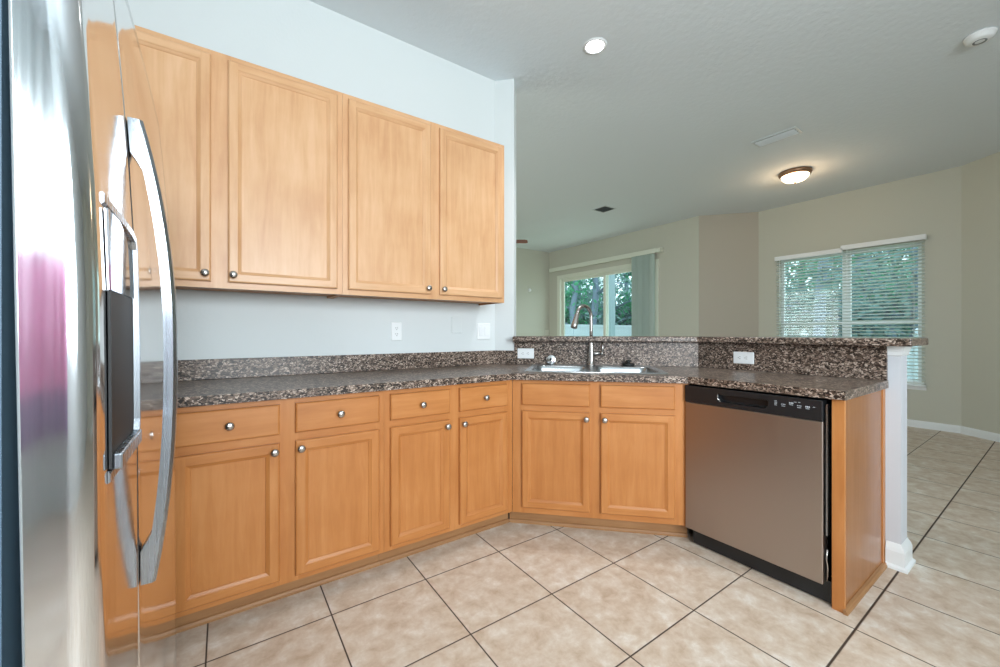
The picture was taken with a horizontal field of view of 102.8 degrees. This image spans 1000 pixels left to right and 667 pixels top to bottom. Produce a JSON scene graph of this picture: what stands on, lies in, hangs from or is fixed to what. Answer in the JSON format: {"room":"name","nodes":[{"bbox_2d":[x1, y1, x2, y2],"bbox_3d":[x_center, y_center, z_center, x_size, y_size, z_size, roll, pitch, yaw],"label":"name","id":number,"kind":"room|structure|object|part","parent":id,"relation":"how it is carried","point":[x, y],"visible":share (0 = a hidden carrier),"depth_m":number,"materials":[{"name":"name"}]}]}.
{"room":"kitchen","nodes":[
{"label":"kitchen","id":0,"kind":"room"},
{"bbox_2d":[128,0,515,485],"bbox_3d":[-1.016,-0.375,2.347,2.743,3.050,0.224,0,0,-35],"label":"wall","id":1,"kind":"structure","parent":0,"point":[306,40],"depth_m":2.38,"materials":[{"name":"white paint"}]},
{"bbox_2d":[134,25,341,298],"bbox_3d":[-1.336,-0.730,1.898,1.061,1.060,0.354,0,0,-35],"label":"upper cabinet","id":2,"kind":"object","parent":1,"relation":"attached to","point":[252,153],"visible":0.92,"depth_m":1.85,"materials":[{"name":"brown wood"}]},
{"bbox_3d":[-1.475,-0.731,1.637,0.470,1.006,0.019,0,0,-35],"label":"door","id":3,"kind":"part","parent":2,"relation":"part of","materials":[{"name":"brown wood"}]},
{"bbox_3d":[-1.284,-0.261,1.738,0.032,0.032,0.032,0,0,-35],"label":"knob","id":4,"kind":"part","parent":2,"relation":"part of","materials":[{"name":"silver metal"}]},
{"bbox_3d":[-1.200,-0.261,1.796,0.032,0.032,0.032,0,0,-35],"label":"knob","id":5,"kind":"part","parent":2,"relation":"part of","materials":[{"name":"silver metal"}]},
{"bbox_3d":[-1.037,-0.731,1.940,0.470,1.006,0.019,0,0,-35],"label":"door","id":6,"kind":"part","parent":2,"relation":"part of","materials":[{"name":"brown wood"}]},
{"bbox_2d":[178,350,514,380],"bbox_3d":[-1.012,0.185,2.265,2.655,0.102,0.121,0,0,-35],"label":"backsplash","id":7,"kind":"structure","parent":1,"relation":"attached to","point":[198,369],"depth_m":2.32,"materials":[{"name":"stone"}]},
{"bbox_2d":[391,322,401,340],"bbox_3d":[-0.667,-0.008,2.574,0.072,0.118,0.008,0,0,-35],"label":"wall outlet","id":8,"kind":"object","parent":1,"relation":"attached to","point":[396,327],"visible":1,"depth_m":2.57,"materials":[{"name":"white plastic"}]},
{"bbox_2d":[330,93,503,304],"bbox_3d":[-0.471,-0.730,2.497,1.041,1.060,0.354,0,0,-35],"label":"upper cabinet","id":9,"kind":"object","parent":1,"relation":"attached to","point":[423,200],"visible":0.99,"depth_m":2.33,"materials":[{"name":"brown wood"}]},
{"bbox_3d":[-0.606,-0.731,2.238,0.471,1.006,0.019,0,0,-35],"label":"door","id":10,"kind":"part","parent":9,"relation":"part of","materials":[{"name":"brown wood"}]},
{"bbox_3d":[-0.175,-0.731,2.537,0.459,1.006,0.019,0,0,-35],"label":"door","id":11,"kind":"part","parent":9,"relation":"part of","materials":[{"name":"brown wood"}]},
{"bbox_2d":[477,323,489,338],"bbox_3d":[-0.120,-0.010,2.953,0.115,0.118,0.008,0,0,-35],"label":"light switch","id":12,"kind":"object","parent":1,"relation":"attached to","point":[483,329],"visible":1,"depth_m":2.95,"materials":[{"name":"white plastic"}]},
{"bbox_2d":[516,248,548,335],"bbox_3d":[-1.833,-0.375,7.465,7.230,3.050,0.120,0,0,-35],"label":"wall","id":13,"kind":"structure","parent":0,"point":[532,266],"depth_m":9.18,"materials":[{"name":"grey paint"}]},
{"bbox_2d":[176,426,999,666],"bbox_3d":[1.205,1.210,3.572,8.050,0.120,10.100,0,0,-35],"label":"floor","id":14,"kind":"structure","parent":0,"point":[509,594],"depth_m":1.65,"materials":[{"name":"tile"}]},
{"bbox_2d":[0,0,177,666],"bbox_3d":[-0.951,0.275,0.571,0.786,1.750,0.897,0,0,-35],"label":"refrigerator","id":15,"kind":"object","parent":14,"relation":"on","point":[89,328],"visible":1,"depth_m":0.40,"materials":[{"name":"silver metal"}]},
{"bbox_3d":[-0.761,0.245,0.854,0.076,1.690,0.655,0,0,-35],"label":"fresh food door","id":16,"kind":"part","parent":15,"relation":"part of","materials":[{"name":"silver metal"}]},
{"bbox_3d":[-0.545,0.030,0.628,0.058,0.709,0.032,0,0,-35],"label":"handle","id":17,"kind":"part","parent":15,"relation":"part of","materials":[{"name":"silver metal"}]},
{"bbox_2d":[175,391,383,633],"bbox_3d":[-1.050,0.712,1.909,0.817,0.876,0.656,0,0,-35],"label":"base cabinet","id":18,"kind":"object","parent":14,"relation":"on","point":[275,500],"visible":0.94,"depth_m":1.64,"materials":[{"name":"brown wood"}]},
{"bbox_3d":[-1.054,0.360,1.557,0.344,0.125,0.019,0,0,-35],"label":"drawer","id":19,"kind":"part","parent":18,"relation":"part of","materials":[{"name":"brown wood"}]},
{"bbox_3d":[-1.054,0.743,1.557,0.344,0.572,0.019,0,0,-35],"label":"door","id":20,"kind":"part","parent":18,"relation":"part of","materials":[{"name":"brown wood"}]},
{"bbox_3d":[-1.040,0.360,1.536,0.032,0.032,0.032,0,0,-35],"label":"knob","id":21,"kind":"part","parent":18,"relation":"part of","materials":[{"name":"silver metal"}]},
{"bbox_3d":[-0.915,0.488,1.623,0.032,0.032,0.032,0,0,-35],"label":"knob","id":22,"kind":"part","parent":18,"relation":"part of","materials":[{"name":"silver metal"}]},
{"bbox_3d":[-0.934,1.139,1.741,0.817,0.021,0.012,0,0,-35],"label":"shoe moulding","id":23,"kind":"part","parent":18,"relation":"part of","materials":[{"name":"brown wood"}]},
{"bbox_3d":[-0.835,0.488,1.678,0.032,0.032,0.032,0,0,-35],"label":"knob","id":24,"kind":"part","parent":18,"relation":"part of","materials":[{"name":"silver metal"}]},
{"bbox_3d":[-0.719,0.360,1.789,0.356,0.125,0.019,0,0,-35],"label":"drawer","id":25,"kind":"part","parent":18,"relation":"part of","materials":[{"name":"brown wood"}]},
{"bbox_3d":[-0.719,0.743,1.789,0.356,0.572,0.019,0,0,-35],"label":"door","id":26,"kind":"part","parent":18,"relation":"part of","materials":[{"name":"brown wood"}]},
{"bbox_3d":[-0.704,0.360,1.768,0.032,0.032,0.032,0,0,-35],"label":"knob","id":27,"kind":"part","parent":18,"relation":"part of","materials":[{"name":"silver metal"}]},
{"bbox_2d":[379,380,511,565],"bbox_3d":[-0.389,0.712,2.367,0.790,0.876,0.656,0,0,-35],"label":"base cabinet","id":28,"kind":"object","parent":14,"relation":"on","point":[448,448],"visible":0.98,"depth_m":2.09,"materials":[{"name":"brown wood"}]},
{"bbox_3d":[-0.397,0.360,2.012,0.318,0.125,0.019,0,0,-35],"label":"drawer","id":29,"kind":"part","parent":28,"relation":"part of","materials":[{"name":"brown wood"}]},
{"bbox_3d":[-0.397,0.743,2.012,0.318,0.572,0.019,0,0,-35],"label":"door","id":30,"kind":"part","parent":28,"relation":"part of","materials":[{"name":"brown wood"}]},
{"bbox_3d":[-0.383,0.360,1.992,0.032,0.032,0.032,0,0,-35],"label":"knob","id":31,"kind":"part","parent":28,"relation":"part of","materials":[{"name":"silver metal"}]},
{"bbox_3d":[-0.272,1.139,2.199,0.790,0.021,0.012,0,0,-35],"label":"shoe moulding","id":32,"kind":"part","parent":28,"relation":"part of","materials":[{"name":"brown wood"}]},
{"bbox_3d":[-0.269,0.488,2.070,0.032,0.032,0.032,0,0,-35],"label":"knob","id":33,"kind":"part","parent":28,"relation":"part of","materials":[{"name":"silver metal"}]},
{"bbox_3d":[-0.187,0.488,2.127,0.032,0.032,0.032,0,0,-35],"label":"knob","id":34,"kind":"part","parent":28,"relation":"part of","materials":[{"name":"silver metal"}]},
{"bbox_3d":[-0.088,0.360,2.226,0.314,0.125,0.019,0,0,-35],"label":"drawer","id":35,"kind":"part","parent":28,"relation":"part of","materials":[{"name":"brown wood"}]},
{"bbox_3d":[-0.088,0.743,2.226,0.314,0.572,0.019,0,0,-35],"label":"door","id":36,"kind":"part","parent":28,"relation":"part of","materials":[{"name":"brown wood"}]},
{"bbox_2d":[509,380,688,537],"bbox_3d":[0.592,0.712,2.534,1.013,0.876,0.652,0,0,10],"label":"base cabinet","id":37,"kind":"object","parent":14,"relation":"on","point":[607,456],"visible":0.98,"depth_m":2.26,"materials":[{"name":"brown wood"}]},
{"bbox_2d":[177,341,888,407],"bbox_3d":[-0.110,0.170,1.765,3.568,0.208,1.972,0,0,-35],"label":"countertop","id":38,"kind":"structure","parent":37,"relation":"on","point":[836,372],"depth_m":2.21,"materials":[{"name":"stone"}]},
{"bbox_2d":[518,348,533,358],"bbox_3d":[0.190,0.154,2.948,0.122,0.074,0.008,0,0,10],"label":"wall outlet","id":39,"kind":"object","parent":38,"relation":"attached to","point":[522,352],"visible":1,"depth_m":2.95,"materials":[{"name":"white plastic"}]},
{"bbox_2d":[571,304,603,365],"bbox_3d":[0.596,0.017,2.761,0.276,0.429,0.102,0,0,-35],"label":"kitchen faucet","id":40,"kind":"object","parent":38,"relation":"on","point":[574,324],"visible":1,"depth_m":2.80,"materials":[{"name":"silver metal"}]},
{"bbox_3d":[0.685,0.114,2.809,0.086,0.095,0.031,0,0,13],"label":"lever","id":41,"kind":"part","parent":40,"relation":"part of","materials":[{"name":"silver metal"}]},
{"bbox_2d":[525,364,668,373],"bbox_3d":[0.601,0.322,2.597,0.835,0.184,0.545,0,0,10],"label":"sink","id":42,"kind":"object","parent":38,"relation":"in","point":[636,369],"visible":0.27,"depth_m":2.72,"materials":[{"name":"silver metal"}]},
{"bbox_2d":[546,355,555,363],"bbox_3d":[0.369,0.195,2.886,0.072,0.072,0.041,0,0,10],"label":"strainer","id":43,"kind":"object","parent":42,"relation":"on","point":[550,359],"visible":1,"depth_m":2.88,"materials":[{"name":"silver metal"}]},
{"bbox_2d":[622,360,634,365],"bbox_3d":[0.897,0.210,2.790,0.084,0.040,0.084,0,0,-35],"label":"stopper","id":44,"kind":"object","parent":42,"relation":"on","point":[628,363],"visible":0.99,"depth_m":2.77,"materials":[{"name":"black rubber"}]},
{"bbox_2d":[733,352,753,363],"bbox_3d":[1.523,0.158,2.498,0.008,0.074,0.120,0,0,-35],"label":"wall outlet","id":45,"kind":"object","parent":38,"relation":"attached to","point":[738,357],"visible":1,"depth_m":2.50,"materials":[{"name":"white plastic"}]},
{"bbox_3d":[0.318,0.358,2.295,0.387,0.126,0.019,0,0,10],"label":"false drawer","id":46,"kind":"part","parent":37,"relation":"part of","materials":[{"name":"brown wood"}]},
{"bbox_3d":[0.318,0.736,2.295,0.387,0.564,0.019,0,0,10],"label":"door","id":47,"kind":"part","parent":37,"relation":"part of","materials":[{"name":"brown wood"}]},
{"bbox_3d":[0.555,1.139,2.335,1.013,0.021,0.012,0,0,10],"label":"shoe moulding","id":48,"kind":"part","parent":37,"relation":"part of","materials":[{"name":"brown wood"}]},
{"bbox_3d":[0.760,0.358,2.214,0.394,0.126,0.019,0,0,10],"label":"false drawer","id":49,"kind":"part","parent":37,"relation":"part of","materials":[{"name":"brown wood"}]},
{"bbox_3d":[0.760,0.736,2.214,0.394,0.564,0.019,0,0,10],"label":"door","id":50,"kind":"part","parent":37,"relation":"part of","materials":[{"name":"brown wood"}]},
{"bbox_2d":[685,384,831,603],"bbox_3d":[1.428,0.716,2.080,0.613,0.868,0.622,0,0,-35],"label":"dishwasher","id":51,"kind":"object","parent":14,"relation":"on","point":[759,464],"visible":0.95,"depth_m":1.85,"materials":[{"name":"silver metal"}]},
{"bbox_3d":[1.198,0.328,1.931,0.058,0.088,0.605,0,0,-35],"label":"control panel","id":52,"kind":"part","parent":51,"relation":"part of","materials":[{"name":"black plastic"}]},
{"bbox_3d":[1.238,1.100,1.944,0.040,0.100,0.614,0,0,-35],"label":"kick plate","id":53,"kind":"part","parent":51,"relation":"part of","materials":[{"name":"black plastic"}]},
{"bbox_2d":[832,389,886,615],"bbox_3d":[1.647,0.712,1.815,0.618,0.876,0.054,0,0,-35],"label":"end panel","id":54,"kind":"object","parent":14,"relation":"on","point":[858,423],"visible":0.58,"depth_m":1.73,"materials":[{"name":"brown wood"}]},
{"bbox_3d":[1.659,1.139,1.799,0.618,0.021,0.016,0,0,-35],"label":"shoe moulding","id":55,"kind":"part","parent":54,"relation":"part of","materials":[{"name":"brown wood"}]},
{"bbox_2d":[549,216,698,335],"bbox_3d":[2.254,-0.375,8.020,0.120,3.050,3.624,0,0,-35],"label":"wall","id":56,"kind":"structure","parent":0,"point":[679,261],"depth_m":6.99,"materials":[{"name":"grey paint"}]},
{"bbox_2d":[549,247,663,335],"bbox_3d":[2.008,-0.195,8.162,0.118,2.590,2.870,0,0,-35],"label":"vertical blind","id":57,"kind":"object","parent":56,"relation":"attached to","point":[643,262],"visible":0.7,"depth_m":7.27,"materials":[{"name":"white plastic"}]},
{"bbox_3d":[1.964,-1.445,8.174,0.060,0.080,2.800,0,0,-35],"label":"head rail","id":58,"kind":"part","parent":57,"relation":"part of","materials":[{"name":"white plastic"}]},
{"bbox_2d":[559,262,655,335],"bbox_3d":[2.115,-0.059,8.193,0.110,2.419,2.536,0,0,-35],"label":"door","id":59,"kind":"structure","parent":56,"relation":"in","point":[605,274],"depth_m":8.15,"materials":[{"name":"white plastic"}]},
{"bbox_3d":[1.824,-0.059,8.675,0.036,2.327,1.322,0,0,-35],"label":"fixed panel","id":60,"kind":"part","parent":59,"relation":"part of","materials":[{"name":"glass"}]},
{"bbox_3d":[2.463,-0.059,7.673,0.036,2.327,1.192,0,0,-35],"label":"sliding panel","id":61,"kind":"part","parent":59,"relation":"part of","materials":[{"name":"glass"}]},
{"bbox_2d":[557,259,658,335],"bbox_3d":[2.071,-0.080,8.163,0.014,2.460,2.620,0,0,-35],"label":"trim","id":62,"kind":"structure","parent":56,"relation":"attached to","point":[656,260],"depth_m":7.77,"materials":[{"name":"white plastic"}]},
{"bbox_2d":[309,0,999,252],"bbox_3d":[1.205,-1.950,3.572,8.050,0.100,10.100,0,0,-35],"label":"ceiling","id":63,"kind":"structure","parent":0,"point":[658,126],"depth_m":3.13,"materials":[{"name":"white paint"}]},
{"bbox_2d":[516,240,527,242],"bbox_3d":[-0.218,-1.707,6.889,1.232,0.384,1.286,0,0,-35],"label":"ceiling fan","id":64,"kind":"object","parent":63,"relation":"hanging from","point":[517,241],"visible":0.02,"depth_m":6.90,"materials":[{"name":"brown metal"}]},
{"bbox_2d":[583,37,606,54],"bbox_3d":[0.629,-1.896,2.647,0.156,0.006,0.156,0,0,-35],"label":"recessed light","id":65,"kind":"object","parent":63,"relation":"in","point":[594,46],"visible":1,"depth_m":2.64,"materials":[{"name":"white"}]},
{"bbox_2d":[592,205,616,212],"bbox_3d":[1.601,-1.891,6.134,0.260,0.018,0.260,0,0,-35],"label":"ceiling vent","id":66,"kind":"object","parent":63,"relation":"in","point":[604,208],"visible":1,"depth_m":6.11,"materials":[{"name":"silver metal"}]},
{"bbox_2d":[751,126,802,146],"bbox_3d":[2.688,-1.891,3.882,0.180,0.018,0.380,0,0,-35],"label":"ceiling vent","id":67,"kind":"object","parent":63,"relation":"in","point":[792,131],"visible":1,"depth_m":3.86,"materials":[{"name":"silver metal"}]},
{"bbox_2d":[778,166,812,183],"bbox_3d":[3.491,-1.831,4.724,0.330,0.138,0.330,0,0,-35],"label":"flush ceiling light","id":68,"kind":"object","parent":63,"relation":"attached to","point":[797,174],"visible":1,"depth_m":4.64,"materials":[{"name":"white glass"}]},
{"bbox_3d":[3.491,-1.817,4.724,0.276,0.074,0.276,0,0,-35],"label":"lamp shade","id":69,"kind":"part","parent":68,"relation":"part of","materials":[{"name":"white glass"}]},
{"bbox_2d":[963,26,997,46],"bbox_3d":[3.064,-1.878,2.549,0.144,0.043,0.144,0,0,-35],"label":"smoke detector","id":70,"kind":"object","parent":63,"relation":"attached to","point":[979,37],"visible":1,"depth_m":2.52,"materials":[{"name":"white plastic"}]},
{"bbox_2d":[699,212,758,336],"bbox_3d":[3.667,-0.375,6.446,0.859,3.050,0.120,0,0,15],"label":"wall","id":71,"kind":"structure","parent":0,"point":[728,243],"depth_m":6.38,"materials":[{"name":"beige paint"}]},
{"bbox_2d":[689,355,906,544],"bbox_3d":[1.169,0.608,2.702,2.212,1.085,0.560,0,0,30],"label":"wall","id":72,"kind":"structure","parent":0,"point":[896,394],"depth_m":1.96,"materials":[{"name":"grey paint"}]},
{"bbox_2d":[514,341,887,379],"bbox_3d":[1.110,0.150,2.655,2.073,0.170,0.435,0,0,29],"label":"backsplash","id":73,"kind":"structure","parent":72,"relation":"attached to","point":[847,361],"depth_m":2.57,"materials":[{"name":"stone"}]},
{"bbox_2d":[513,336,927,346],"bbox_3d":[1.213,0.046,2.712,2.367,0.037,0.825,0,0,30],"label":"bar","id":74,"kind":"object","parent":72,"relation":"on","point":[860,341],"visible":1,"depth_m":2.43,"materials":[{"name":"stone"}]},
{"bbox_2d":[887,346,911,355],"bbox_3d":[1.983,0.089,1.984,0.153,0.049,0.070,0,0,-35],"label":"trim","id":75,"kind":"structure","parent":72,"relation":"attached to","point":[891,350],"depth_m":1.95,"materials":[{"name":"white"}]},
{"bbox_2d":[885,537,915,573],"bbox_3d":[1.986,1.089,1.980,0.173,0.122,0.080,0,0,-35],"label":"trim","id":76,"kind":"structure","parent":72,"relation":"attached to","point":[898,557],"depth_m":1.94,"materials":[{"name":"white wood"}]},
{"bbox_2d":[759,166,960,425],"bbox_3d":[4.715,-0.375,5.451,0.120,3.050,2.100,0,0,-35],"label":"wall","id":77,"kind":"structure","parent":0,"point":[929,204],"depth_m":4.86,"materials":[{"name":"grey paint"}]},
{"bbox_2d":[781,243,926,390],"bbox_3d":[4.679,-0.202,5.445,0.175,1.794,1.580,0,0,-35],"label":"window","id":78,"kind":"structure","parent":77,"relation":"in","point":[909,386],"depth_m":5.43,"materials":[{"name":"white"}]},
{"bbox_2d":[774,248,842,336],"bbox_3d":[4.404,-0.266,5.724,0.070,1.748,0.801,0,0,-35],"label":"window blind","id":79,"kind":"object","parent":78,"relation":"attached to","point":[832,251],"visible":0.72,"depth_m":5.70,"materials":[{"name":"white plastic"}]},
{"bbox_2d":[826,234,926,383],"bbox_3d":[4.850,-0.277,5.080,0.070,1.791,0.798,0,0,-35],"label":"window blind","id":80,"kind":"object","parent":78,"relation":"attached to","point":[914,238],"visible":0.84,"depth_m":5.02,"materials":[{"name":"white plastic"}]},
{"bbox_3d":[4.856,0.610,5.086,0.048,0.018,0.770,0,0,-35],"label":"rail","id":81,"kind":"part","parent":80,"relation":"part of","materials":[{"name":"white plastic"}]},
{"bbox_3d":[4.659,0.662,5.431,0.125,0.066,1.580,0,0,-35],"label":"sill","id":82,"kind":"part","parent":78,"relation":"part of","materials":[{"name":"white"}]},
{"bbox_2d":[907,419,999,441],"bbox_3d":[4.655,1.107,4.638,1.034,0.086,4.563,0,0,-25],"label":"baseboard","id":83,"kind":"structure","parent":77,"relation":"attached to","point":[978,433],"depth_m":4.58,"materials":[{"name":"white"}]},
{"bbox_2d":[961,152,999,433],"bbox_3d":[5.270,-0.375,3.452,0.120,3.050,2.200,0,0,3],"label":"wall","id":84,"kind":"structure","parent":0,"point":[980,179],"depth_m":4.36,"materials":[{"name":"grey paint"}]},
{"label":"outside","id":85,"kind":"structure","parent":0,"visible":0},
{"bbox_3d":[3.786,1.500,20.873,110.000,0.100,110.000,0,0,-35],"label":"ground","id":86,"kind":"structure","parent":85,"visible":0},
{"bbox_2d":[565,278,600,323],"bbox_3d":[3.346,-2.759,19.518,5.792,8.449,5.122,0,0,-29],"label":"leafy tree","id":87,"kind":"object","parent":86,"relation":"on","point":[574,288],"visible":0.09,"depth_m":18.97,"materials":[{"name":"green plant"}]},
{"bbox_2d":[565,279,601,324],"bbox_3d":[3.024,-2.610,20.554,5.586,8.148,4.939,0,0,8],"label":"leafy tree","id":88,"kind":"object","parent":86,"relation":"on","point":[584,283],"visible":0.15,"depth_m":19.74,"materials":[{"name":"green plant"}]},
{"bbox_2d":[565,292,601,323],"bbox_3d":[3.568,-0.643,22.075,4.578,4.340,4.906,0,0,-10],"label":"shrub","id":89,"kind":"object","parent":86,"relation":"on","point":[566,320],"visible":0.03,"depth_m":21.31,"materials":[{"name":"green plant"}]},
{"bbox_2d":[565,280,616,318],"bbox_3d":[4.364,-3.473,22.859,5.399,9.871,4.941,0,0,-8],"label":"pine tree","id":90,"kind":"object","parent":86,"relation":"on","point":[580,280],"visible":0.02,"depth_m":22.69,"materials":[{"name":"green plant"}]},
{"bbox_2d":[565,284,626,324],"bbox_3d":[4.401,-0.525,21.013,4.629,4.096,4.320,0,0,11],"label":"shrub","id":91,"kind":"object","parent":86,"relation":"on","point":[601,312],"visible":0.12,"depth_m":20.42,"materials":[{"name":"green plant"}]},
{"bbox_2d":[569,283,625,324],"bbox_3d":[5.790,-0.699,24.066,4.700,4.456,5.036,0,0,-32],"label":"shrub","id":92,"kind":"object","parent":86,"relation":"on","point":[591,283],"visible":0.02,"depth_m":23.17,"materials":[{"name":"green plant"}]},
{"bbox_2d":[565,320,631,335],"bbox_3d":[6.120,0.430,19.084,21.760,2.040,0.160,0,0,-35],"label":"fence","id":93,"kind":"object","parent":86,"relation":"on","point":[582,330],"visible":0.02,"depth_m":17.74,"materials":[{"name":"white plastic"}]},
{"bbox_3d":[2.175,0.500,16.350,2.280,1.700,0.060,0,0,-35],"label":"fence panel","id":94,"kind":"part","parent":93,"relation":"part of","materials":[{"name":"white plastic"}]},
{"bbox_3d":[4.148,0.500,17.717,2.280,1.700,0.060,0,0,-35],"label":"fence panel","id":95,"kind":"part","parent":93,"relation":"part of","materials":[{"name":"white plastic"}]},
{"bbox_3d":[6.120,0.500,19.084,2.280,1.700,0.060,0,0,-35],"label":"fence panel","id":96,"kind":"part","parent":93,"relation":"part of","materials":[{"name":"white plastic"}]},
{"bbox_2d":[570,272,631,324],"bbox_3d":[4.925,-3.887,19.402,5.852,10.700,5.356,0,0,19],"label":"pine tree","id":97,"kind":"object","parent":86,"relation":"on","point":[596,292],"visible":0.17,"depth_m":19.14,"materials":[{"name":"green plant"}]},
{"bbox_2d":[583,272,631,324],"bbox_3d":[6.460,-3.033,21.608,5.455,8.998,6.169,0,0,24],"label":"leafy tree","id":98,"kind":"object","parent":86,"relation":"on","point":[585,294],"visible":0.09,"depth_m":21.68,"materials":[{"name":"green plant"}]},
{"bbox_2d":[586,284,631,324],"bbox_3d":[6.949,-0.805,22.980,5.286,4.676,4.932,0,0,-14],"label":"shrub","id":99,"kind":"object","parent":86,"relation":"on","point":[622,294],"visible":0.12,"depth_m":22.44,"materials":[{"name":"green plant"}]},
{"bbox_2d":[609,274,614,335],"bbox_3d":[3.022,-0.200,10.914,0.240,3.300,0.240,0,0,-35],"label":"porch post","id":100,"kind":"object","parent":86,"relation":"on","point":[611,277],"visible":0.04,"depth_m":10.83,"materials":[{"name":"white paint"}]},
{"bbox_2d":[620,272,631,324],"bbox_3d":[7.408,-3.224,22.424,6.431,9.381,5.687,0,0,-12],"label":"leafy tree","id":101,"kind":"object","parent":86,"relation":"on","point":[626,277],"visible":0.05,"depth_m":22.82,"materials":[{"name":"green plant"}]},
{"bbox_2d":[785,263,837,333],"bbox_3d":[10.329,-2.526,14.874,4.360,7.972,3.990,0,0,-10],"label":"pine tree","id":102,"kind":"object","parent":86,"relation":"on","point":[785,263],"visible":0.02,"depth_m":14.12,"materials":[{"name":"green plant"}]},
{"bbox_2d":[785,256,839,295],"bbox_3d":[13.711,-2.102,17.598,4.322,7.130,4.888,0,0,45],"label":"leafy tree","id":103,"kind":"object","parent":86,"relation":"on","point":[839,256],"visible":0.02,"depth_m":17.56,"materials":[{"name":"green plant"}]},
{"bbox_2d":[785,257,863,297],"bbox_3d":[14.164,-2.283,17.453,5.137,7.493,4.542,0,0,-33],"label":"leafy tree","id":104,"kind":"object","parent":86,"relation":"on","point":[834,257],"visible":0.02,"depth_m":17.55,"materials":[{"name":"green plant"}]},
{"bbox_2d":[785,257,889,336],"bbox_3d":[11.136,-0.725,15.050,5.096,4.508,4.755,0,0,40],"label":"shrub","id":105,"kind":"object","parent":86,"relation":"on","point":[793,332],"visible":0.13,"depth_m":14.16,"materials":[{"name":"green plant"}]},
{"bbox_2d":[785,273,901,336],"bbox_3d":[11.586,-0.259,13.975,4.004,3.542,3.736,0,0,-23],"label":"shrub","id":106,"kind":"object","parent":86,"relation":"on","point":[834,331],"visible":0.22,"depth_m":13.57,"materials":[{"name":"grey plant"}]},
{"bbox_2d":[785,250,916,335],"bbox_3d":[10.076,-3.263,12.040,4.729,9.448,5.168,0,0,-6],"label":"pine tree","id":107,"kind":"object","parent":86,"relation":"on","point":[820,328],"visible":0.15,"depth_m":12.09,"materials":[{"name":"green plant"}]},
{"bbox_2d":[786,248,917,336],"bbox_3d":[12.968,-1.912,14.414,4.626,6.747,4.090,0,0,-12],"label":"leafy tree","id":108,"kind":"object","parent":86,"relation":"on","point":[908,248],"visible":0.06,"depth_m":14.00,"materials":[{"name":"green plant"}]},
{"bbox_2d":[800,328,917,379],"bbox_3d":[9.925,0.670,11.136,0.160,1.560,12.160,0,0,-35],"label":"fence","id":109,"kind":"object","parent":86,"relation":"on","point":[804,335],"visible":0.05,"depth_m":10.22,"materials":[{"name":"white plastic"}]},
{"bbox_3d":[9.241,0.670,12.122,0.160,1.560,0.160,0,0,-35],"label":"post","id":110,"kind":"part","parent":109,"relation":"part of","materials":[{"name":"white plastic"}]},
{"bbox_3d":[9.925,0.740,11.136,0.060,1.220,2.280,0,0,-35],"label":"fence panel","id":111,"kind":"part","parent":109,"relation":"part of","materials":[{"name":"white plastic"}]},
{"bbox_3d":[10.608,0.670,10.149,0.160,1.560,0.160,0,0,-35],"label":"post","id":112,"kind":"part","parent":109,"relation":"part of","materials":[{"name":"white plastic"}]},
{"bbox_2d":[834,249,917,332],"bbox_3d":[13.410,-3.042,14.629,4.508,9.006,4.926,0,0,-27],"label":"pine tree","id":113,"kind":"object","parent":86,"relation":"on","point":[897,249],"visible":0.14,"depth_m":13.78,"materials":[{"name":"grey plant"}]},
{"bbox_2d":[859,247,917,336],"bbox_3d":[13.945,-2.511,13.150,3.975,7.942,4.344,0,0,37],"label":"pine tree","id":114,"kind":"object","parent":86,"relation":"on","point":[891,308],"visible":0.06,"depth_m":13.26,"materials":[{"name":"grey plant"}]},
{"bbox_2d":[861,248,917,335],"bbox_3d":[14.709,-2.352,14.742,5.232,7.632,4.626,0,0,36],"label":"leafy tree","id":115,"kind":"object","parent":86,"relation":"on","point":[907,248],"visible":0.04,"depth_m":14.33,"materials":[{"name":"green plant"}]}
]}

